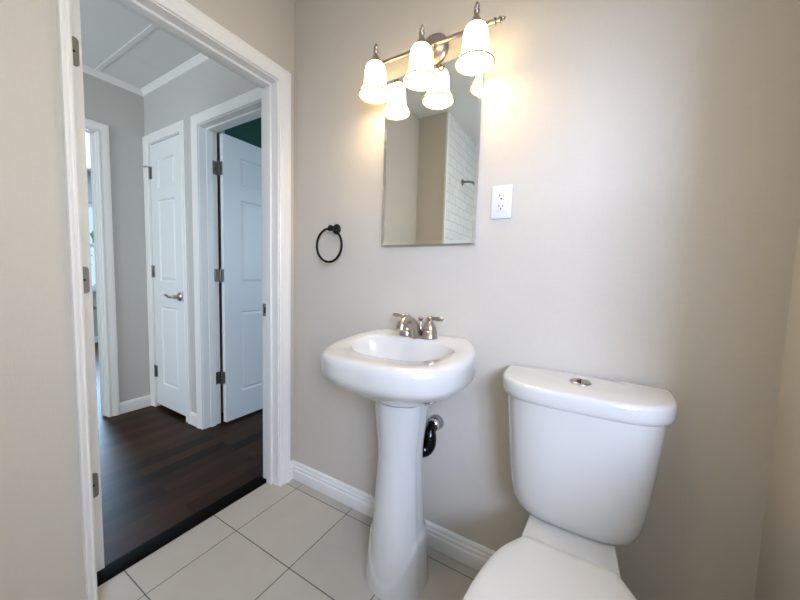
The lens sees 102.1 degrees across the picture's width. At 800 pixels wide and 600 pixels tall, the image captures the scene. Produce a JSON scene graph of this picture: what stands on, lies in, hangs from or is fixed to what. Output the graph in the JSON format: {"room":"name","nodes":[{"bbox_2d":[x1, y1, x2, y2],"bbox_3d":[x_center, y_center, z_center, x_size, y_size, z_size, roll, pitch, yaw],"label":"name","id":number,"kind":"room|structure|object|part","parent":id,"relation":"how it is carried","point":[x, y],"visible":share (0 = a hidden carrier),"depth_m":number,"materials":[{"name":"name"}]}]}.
{"room":"bathroom","nodes":[
{"label":"bathroom","id":0,"kind":"room"},
{"bbox_2d":[87,172,97,336],"bbox_3d":[-4.870,-0.549,4.305,0.100,2.550,6.500,4,5,31],"label":"wall","id":1,"kind":"structure","parent":0,"point":[88,173],"depth_m":4.81,"materials":[{"name":"white paint"}]},
{"bbox_2d":[88,203,95,291],"bbox_3d":[-4.587,-0.767,4.677,0.120,1.295,1.050,4,5,31],"label":"window","id":2,"kind":"structure","parent":1,"relation":"in","point":[90,204],"depth_m":4.76,"materials":[{"name":"clear glass"}]},
{"bbox_2d":[83,72,149,401],"bbox_3d":[-2.846,-0.269,1.326,0.120,2.550,3.030,4,5,31],"label":"wall","id":3,"kind":"structure","parent":0,"point":[119,108],"depth_m":2.48,"materials":[{"name":"grey paint"}]},
{"bbox_2d":[89,138,100,394],"bbox_3d":[-2.573,-0.193,2.724,0.105,2.055,0.757,-2,6,-41],"label":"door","id":4,"kind":"structure","parent":3,"relation":"in","point":[94,307],"depth_m":2.46,"materials":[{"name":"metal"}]},
{"bbox_2d":[85,118,119,416],"bbox_3d":[-2.414,-0.169,2.052,0.138,2.144,0.906,4,5,31],"label":"door frame","id":5,"kind":"structure","parent":3,"relation":"attached to","point":[98,132],"depth_m":2.37,"materials":[{"name":"white wood"}]},
{"bbox_2d":[120,395,150,413],"bbox_3d":[-2.821,0.901,1.380,0.013,0.090,3.030,4,5,31],"label":"baseboard","id":6,"kind":"structure","parent":3,"relation":"attached to","point":[145,401],"depth_m":2.57,"materials":[{"name":"white wood"}]},
{"bbox_2d":[79,0,199,172],"bbox_3d":[-1.871,-1.645,2.452,7.200,0.084,6.500,4,5,31],"label":"ceiling","id":7,"kind":"structure","parent":0,"point":[116,42],"depth_m":2.00,"materials":[{"name":"white paint"}]},
{"bbox_2d":[0,0,293,599],"bbox_3d":[-1.124,-0.180,0.863,0.120,2.515,2.310,4,5,31],"label":"wall","id":8,"kind":"structure","parent":0,"point":[41,540],"depth_m":0.92,"materials":[{"name":"beige paint"}]},
{"bbox_2d":[70,0,104,571],"bbox_3d":[-1.371,-0.035,1.279,0.708,2.007,0.035,4,5,31],"label":"door","id":9,"kind":"structure","parent":8,"relation":"in","point":[75,4],"depth_m":1.10,"materials":[{"name":"white wood"}]},
{"bbox_2d":[82,53,209,96],"bbox_3d":[-2.074,-1.467,0.794,1.600,0.040,3.030,4,5,31],"label":"crown molding","id":10,"kind":"structure","parent":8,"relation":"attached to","point":[200,58],"depth_m":2.28,"materials":[{"name":"white wood"}]},
{"bbox_2d":[56,0,290,599],"bbox_3d":[-0.849,-0.052,1.343,0.155,2.104,0.859,4,5,31],"label":"door frame","id":11,"kind":"structure","parent":8,"relation":"attached to","point":[179,19],"depth_m":1.47,"materials":[{"name":"white wood"}]},
{"bbox_2d":[290,460,292,479],"bbox_3d":[-0.591,0.928,1.766,0.014,0.099,0.030,4,5,31],"label":"baseboard","id":12,"kind":"structure","parent":8,"relation":"attached to","point":[291,462],"depth_m":1.76,"materials":[{"name":"white wood"}]},
{"bbox_2d":[217,130,224,412],"bbox_3d":[-1.677,-0.339,2.682,0.740,2.550,0.040,4,5,31],"label":"wall","id":13,"kind":"structure","parent":0,"point":[223,131],"depth_m":2.49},
{"bbox_2d":[225,117,261,147],"bbox_3d":[0.188,-0.297,2.790,3.840,2.550,2.350,4,5,31],"label":"wall","id":14,"kind":"structure","parent":0,"point":[249,132],"depth_m":2.61,"materials":[{"name":"teal paint"}]},
{"bbox_2d":[95,342,478,599],"bbox_3d":[-1.941,0.905,2.644,7.200,0.060,6.500,4,5,31],"label":"floor","id":15,"kind":"structure","parent":0,"point":[293,540],"depth_m":1.43,"materials":[{"name":"tile"}]},
{"bbox_2d":[97,476,266,586],"bbox_3d":[-0.928,0.991,1.452,0.082,0.008,0.721,4,5,31],"label":"threshold","id":16,"kind":"object","parent":15,"relation":"on","point":[124,562],"visible":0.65,"depth_m":1.37,"materials":[{"name":"black wood"}]},
{"bbox_2d":[321,328,475,599],"bbox_3d":[-0.021,0.590,1.167,0.524,0.896,0.437,4,5,31],"label":"pedestal sink","id":17,"kind":"object","parent":15,"relation":"on","point":[403,375],"visible":1,"depth_m":1.11,"materials":[{"name":"ceramic"}]},
{"bbox_2d":[321,328,475,407],"bbox_3d":[-0.012,0.251,1.141,0.524,0.216,0.437,4,5,31],"label":"basin","id":18,"kind":"object","parent":17,"relation":"in","point":[385,367],"depth_m":0.99,"materials":[{"name":"white ceramic"}]},
{"bbox_2d":[392,313,443,338],"bbox_3d":[0.067,0.103,1.222,0.180,0.102,0.185,1,4,-6],"label":"faucet","id":19,"kind":"object","parent":17,"relation":"on","point":[407,326],"visible":1,"depth_m":1.21,"materials":[{"name":"silver metal"}]},
{"bbox_3d":[-0.001,0.060,1.286,0.062,0.016,0.016,3,5,21],"label":"lever","id":20,"kind":"part","parent":19,"relation":"part of","materials":[{"name":"silver metal"}]},
{"bbox_3d":[0.027,0.095,1.277,0.061,0.084,0.061,4,5,31],"label":"handle","id":21,"kind":"part","parent":19,"relation":"part of","materials":[{"name":"silver metal"}]},
{"bbox_3d":[0.035,0.105,1.194,0.046,0.102,0.161,4,5,31],"label":"spout","id":22,"kind":"part","parent":19,"relation":"part of","materials":[{"name":"silver metal"}]},
{"bbox_3d":[0.081,0.100,1.271,0.028,0.071,0.028,4,5,31],"label":"lift rod","id":23,"kind":"part","parent":19,"relation":"part of","materials":[{"name":"silver metal"}]},
{"bbox_3d":[0.113,0.102,1.226,0.061,0.084,0.061,4,5,31],"label":"handle","id":24,"kind":"part","parent":19,"relation":"part of","materials":[{"name":"silver metal"}]},
{"bbox_3d":[0.137,0.070,1.203,0.062,0.016,0.016,5,6,41],"label":"lever","id":25,"kind":"part","parent":19,"relation":"part of","materials":[{"name":"silver metal"}]},
{"bbox_2d":[423,414,443,457],"bbox_3d":[0.102,0.520,1.268,0.092,0.174,0.133,4,5,31],"label":"trap","id":26,"kind":"object","parent":17,"relation":"attached to","point":[435,423],"visible":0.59,"depth_m":1.24,"materials":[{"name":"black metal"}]},
{"bbox_2d":[463,365,677,599],"bbox_3d":[0.375,0.665,0.739,0.444,0.830,0.741,4,5,31],"label":"toilet","id":27,"kind":"object","parent":15,"relation":"on","point":[586,451],"visible":1,"depth_m":0.84,"materials":[{"name":"ceramic"}]},
{"bbox_3d":[0.306,0.657,0.620,0.373,0.024,0.466,4,5,31],"label":"seat lid","id":28,"kind":"part","parent":27,"relation":"part of","materials":[{"name":"plastic"}]},
{"bbox_3d":[0.512,0.472,0.946,0.411,0.360,0.210,4,5,31],"label":"tank","id":29,"kind":"part","parent":27,"relation":"part of","materials":[{"name":"ceramic"}]},
{"bbox_3d":[0.519,0.268,0.933,0.444,0.050,0.221,4,5,31],"label":"tank lid","id":30,"kind":"part","parent":27,"relation":"part of","materials":[{"name":"ceramic"}]},
{"bbox_2d":[143,0,799,599],"bbox_3d":[-0.547,-0.240,1.775,3.617,2.550,0.150,4,5,31],"label":"wall","id":31,"kind":"structure","parent":0,"point":[648,150],"depth_m":1.01,"materials":[{"name":"beige paint"}]},
{"bbox_2d":[143,135,185,415],"bbox_3d":[-1.784,-0.160,2.453,0.506,2.041,0.096,4,5,31],"label":"door","id":32,"kind":"structure","parent":31,"relation":"in","point":[164,169],"depth_m":2.46,"materials":[{"name":"white wood"}]},
{"bbox_3d":[-1.667,-0.025,2.372,0.148,0.064,0.062,4,5,31],"label":"lever handle","id":33,"kind":"part","parent":32,"relation":"part of","materials":[{"name":"silver metal"}]},
{"bbox_2d":[142,120,191,423],"bbox_3d":[-1.736,-0.183,2.494,0.612,2.144,0.138,4,5,31],"label":"door frame","id":34,"kind":"structure","parent":31,"relation":"attached to","point":[178,128],"depth_m":2.37,"materials":[{"name":"white wood"}]},
{"bbox_2d":[190,412,196,426],"bbox_3d":[-1.490,0.865,2.342,0.095,0.090,0.013,4,5,31],"label":"baseboard","id":35,"kind":"structure","parent":31,"relation":"attached to","point":[193,416],"depth_m":2.34,"materials":[{"name":"white wood"}]},
{"bbox_2d":[190,87,260,429],"bbox_3d":[-1.018,-0.132,2.069,0.870,2.144,0.138,4,5,31],"label":"door frame","id":36,"kind":"structure","parent":31,"relation":"attached to","point":[246,107],"depth_m":2.22,"materials":[{"name":"white wood"}]},
{"bbox_2d":[213,133,262,421],"bbox_3d":[-1.088,-0.144,2.619,0.052,2.055,0.799,4,5,31],"label":"door","id":37,"kind":"structure","parent":31,"relation":"in","point":[239,168],"depth_m":2.41,"materials":[{"name":"white wood"}]},
{"bbox_2d":[316,224,342,262],"bbox_3d":[-0.323,-0.266,1.521,0.165,0.186,0.053,4,5,31],"label":"towel ring","id":38,"kind":"object","parent":31,"relation":"attached to","point":[336,228],"visible":1,"depth_m":1.51,"materials":[{"name":"black metal"}]},
{"bbox_3d":[-0.312,-0.334,1.511,0.048,0.048,0.053,4,5,31],"label":"post","id":39,"kind":"part","parent":38,"relation":"part of","materials":[{"name":"black metal"}]},
{"bbox_2d":[293,460,495,570],"bbox_3d":[0.170,0.983,1.324,1.777,0.099,0.014,4,5,31],"label":"baseboard","id":40,"kind":"structure","parent":31,"relation":"attached to","point":[475,555],"depth_m":1.50,"materials":[{"name":"white wood"}]},
{"bbox_2d":[358,1,505,104],"bbox_3d":[0.086,-0.900,1.173,0.570,0.224,0.167,4,5,31],"label":"vanity light","id":41,"kind":"object","parent":31,"relation":"attached to","point":[475,58],"visible":1,"depth_m":1.14,"materials":[{"name":"white glass"}]},
{"bbox_3d":[-0.096,-0.862,1.263,0.127,0.119,0.127,4,5,31],"label":"lamp shade","id":42,"kind":"part","parent":41,"relation":"part of","materials":[{"name":"white glass"}]},
{"bbox_3d":[0.075,-0.850,1.161,0.127,0.119,0.127,4,5,31],"label":"lamp shade","id":43,"kind":"part","parent":41,"relation":"part of","materials":[{"name":"white glass"}]},
{"bbox_3d":[0.075,-0.855,1.161,0.052,0.079,0.051,4,5,31],"label":"bulb","id":44,"kind":"part","parent":41,"relation":"part of","materials":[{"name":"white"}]},
{"bbox_3d":[0.121,-0.953,1.226,0.124,0.124,0.036,4,5,31],"label":"wall plate","id":45,"kind":"part","parent":41,"relation":"part of","materials":[{"name":"silver metal"}]},
{"bbox_3d":[0.247,-0.837,1.060,0.127,0.119,0.127,4,5,31],"label":"lamp shade","id":46,"kind":"part","parent":41,"relation":"part of","materials":[{"name":"white glass"}]},
{"bbox_3d":[0.247,-0.842,1.059,0.052,0.079,0.051,4,5,31],"label":"bulb","id":47,"kind":"part","parent":41,"relation":"part of","materials":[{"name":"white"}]},
{"bbox_2d":[382,58,482,245],"bbox_3d":[0.113,-0.552,1.261,0.408,0.665,0.026,4,5,31],"label":"mirror","id":48,"kind":"object","parent":31,"relation":"attached to","point":[432,137],"visible":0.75,"depth_m":1.24,"materials":[{"name":"white mirror"}]},
{"bbox_2d":[491,184,512,218],"bbox_3d":[0.357,-0.344,1.137,0.070,0.115,0.011,4,5,31],"label":"wall outlet","id":49,"kind":"object","parent":31,"relation":"attached to","point":[501,204],"visible":1,"depth_m":1.13,"materials":[{"name":"white plastic"}]},
{"bbox_2d":[496,192,506,211],"bbox_3d":[0.355,-0.344,1.135,0.034,0.067,0.005,4,5,31],"label":"receptacle","id":50,"kind":"object","parent":49,"relation":"attached to","point":[501,197],"depth_m":1.13,"materials":[{"name":"white plastic"}]},
{"bbox_2d":[754,217,799,599],"bbox_3d":[0.496,-0.058,-0.166,0.170,2.515,2.430,4,5,31],"label":"wall","id":51,"kind":"structure","parent":0,"point":[778,574],"depth_m":0.78,"materials":[{"name":"beige paint"}]},
{"label":"outside","id":52,"kind":"structure","parent":0,"visible":0},
{"bbox_2d":[90,231,95,285],"bbox_3d":[-6.774,-0.474,6.315,1.165,2.044,3.742,4,5,31],"label":"shrub","id":53,"kind":"object","parent":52,"point":[91,233],"visible":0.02,"depth_m":7.00,"materials":[{"name":"green plant"}]}
]}

